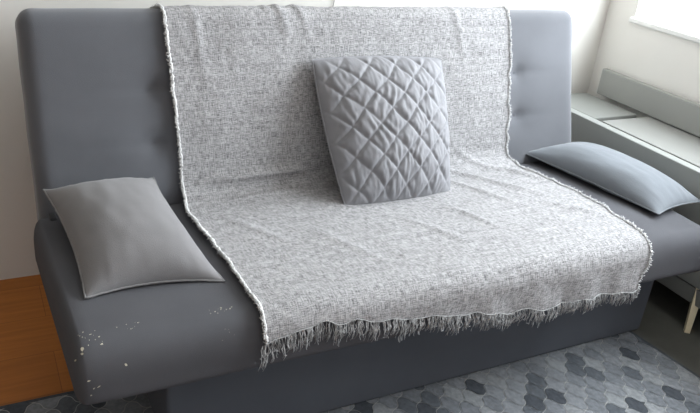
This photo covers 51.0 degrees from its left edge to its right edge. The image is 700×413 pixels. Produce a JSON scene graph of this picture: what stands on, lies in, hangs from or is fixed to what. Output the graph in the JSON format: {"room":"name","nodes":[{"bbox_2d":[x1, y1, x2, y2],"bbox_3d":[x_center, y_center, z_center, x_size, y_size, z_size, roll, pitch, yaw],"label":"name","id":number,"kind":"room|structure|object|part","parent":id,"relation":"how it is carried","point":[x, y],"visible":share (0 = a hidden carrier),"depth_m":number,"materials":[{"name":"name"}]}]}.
{"room":"living room","nodes":[
{"label":"living room","id":0,"kind":"room"},
{"bbox_2d":[0,274,73,405],"bbox_3d":[0.387,1.024,1.261,3.610,0.050,4.150,-7,29,-26],"label":"floor","id":1,"kind":"structure","parent":0,"point":[33,365],"depth_m":2.17,"materials":[{"name":"orange wood"}]},
{"bbox_2d":[0,331,699,412],"bbox_3d":[0.168,0.749,1.717,2.487,0.007,1.497,-7,29,-26],"label":"patterned rug","id":2,"kind":"object","parent":1,"relation":"on","point":[624,372],"visible":0.39,"depth_m":2.21,"materials":[{"name":"grey carpet"}]},
{"bbox_2d":[15,8,699,412],"bbox_3d":[0.093,-0.040,2.228,1.937,0.952,0.947,-7,29,-26],"label":"sofa","id":3,"kind":"object","parent":2,"relation":"on","point":[95,82],"visible":0.49,"depth_m":1.98,"materials":[{"name":"grey fabric"}]},
{"bbox_2d":[43,177,225,298],"bbox_3d":[-0.551,0.052,1.834,0.353,0.159,0.456,-7,29,-26],"label":"cushion","id":4,"kind":"object","parent":3,"relation":"on","point":[123,233],"visible":1,"depth_m":1.74,"materials":[{"name":"grey fabric"}]},
{"bbox_3d":[-0.028,-0.325,2.411,1.908,0.620,0.308,-7,29,-26],"label":"backrest","id":5,"kind":"part","parent":3,"relation":"part of","materials":[{"name":"grey fabric"}]},
{"bbox_3d":[0.141,0.116,2.173,1.937,0.162,0.685,-7,29,-26],"label":"seat","id":6,"kind":"part","parent":3,"relation":"part of","materials":[{"name":"grey fabric"}]},
{"bbox_2d":[150,3,652,371],"bbox_3d":[0.159,-0.167,2.188,1.283,0.710,1.000,-7,29,-26],"label":"throw blanket","id":7,"kind":"object","parent":3,"relation":"on","point":[257,175],"visible":0.89,"depth_m":2.13,"materials":[{"name":"white fabric"}]},
{"bbox_2d":[312,55,449,204],"bbox_3d":[0.129,-0.244,2.293,0.471,0.397,0.309,-7,29,-26],"label":"cushion","id":8,"kind":"object","parent":7,"relation":"on","point":[385,118],"visible":0.98,"depth_m":2.21,"materials":[{"name":"grey fabric"}]},
{"bbox_2d":[526,142,699,214],"bbox_3d":[0.908,-0.130,2.564,0.271,0.108,0.567,-12,31,-33],"label":"cushion","id":9,"kind":"object","parent":3,"relation":"on","point":[619,174],"visible":1,"depth_m":2.48,"materials":[{"name":"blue fabric"}]},
{"bbox_2d":[632,280,699,375],"bbox_3d":[1.212,0.469,2.539,0.675,0.003,1.900,-7,29,-26],"label":"floor mat","id":10,"kind":"object","parent":1,"relation":"on","point":[663,320],"visible":0.17,"depth_m":2.60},
{"bbox_2d":[571,68,699,333],"bbox_3d":[1.285,0.056,2.643,0.338,0.675,1.650,-7,29,-26],"label":"bench","id":11,"kind":"object","parent":10,"relation":"on","point":[663,141],"visible":0.45,"depth_m":2.82,"materials":[{"name":"grey wood"}]},
{"bbox_3d":[1.168,0.048,2.572,0.040,0.382,1.650,-7,29,-26],"label":"rail","id":12,"kind":"part","parent":11,"relation":"part of","materials":[{"name":"white wood"}]},
{"bbox_3d":[1.146,0.250,2.670,0.032,0.060,1.650,-7,29,-26],"label":"plinth rail","id":13,"kind":"part","parent":11,"relation":"part of","materials":[{"name":"grey wood"}]},
{"bbox_3d":[1.206,0.343,2.564,0.030,0.210,0.066,11,26,10],"label":"leg","id":14,"kind":"part","parent":11,"relation":"part of","materials":[{"name":"brown wood"}]},
{"bbox_2d":[0,0,609,279],"bbox_3d":[-0.392,-0.984,2.304,3.610,2.500,0.100,-7,29,-26],"label":"wall","id":15,"kind":"structure","parent":0,"point":[18,213],"depth_m":2.41,"materials":[{"name":"white paint"}]},
{"bbox_2d":[588,0,699,136],"bbox_3d":[2.095,-0.301,1.446,0.100,2.500,4.050,-7,29,-26],"label":"wall","id":16,"kind":"structure","parent":0,"point":[666,62],"depth_m":3.03,"materials":[{"name":"white paint"}]},
{"bbox_2d":[629,0,699,43],"bbox_3d":[1.735,-0.901,1.994,0.107,1.268,2.085,-7,29,-26],"label":"window","id":17,"kind":"structure","parent":16,"relation":"in","point":[688,33],"depth_m":2.94,"materials":[{"name":"white"}]},
{"bbox_3d":[1.675,-0.342,2.263,0.107,0.022,2.085,-7,29,-26],"label":"sill","id":18,"kind":"part","parent":17,"relation":"part of","materials":[{"name":"white"}]},
{"bbox_3d":[1.764,-0.912,2.004,0.025,1.250,2.045,-7,29,-26],"label":"frame","id":19,"kind":"part","parent":17,"relation":"part of","materials":[{"name":"white"}]}
]}

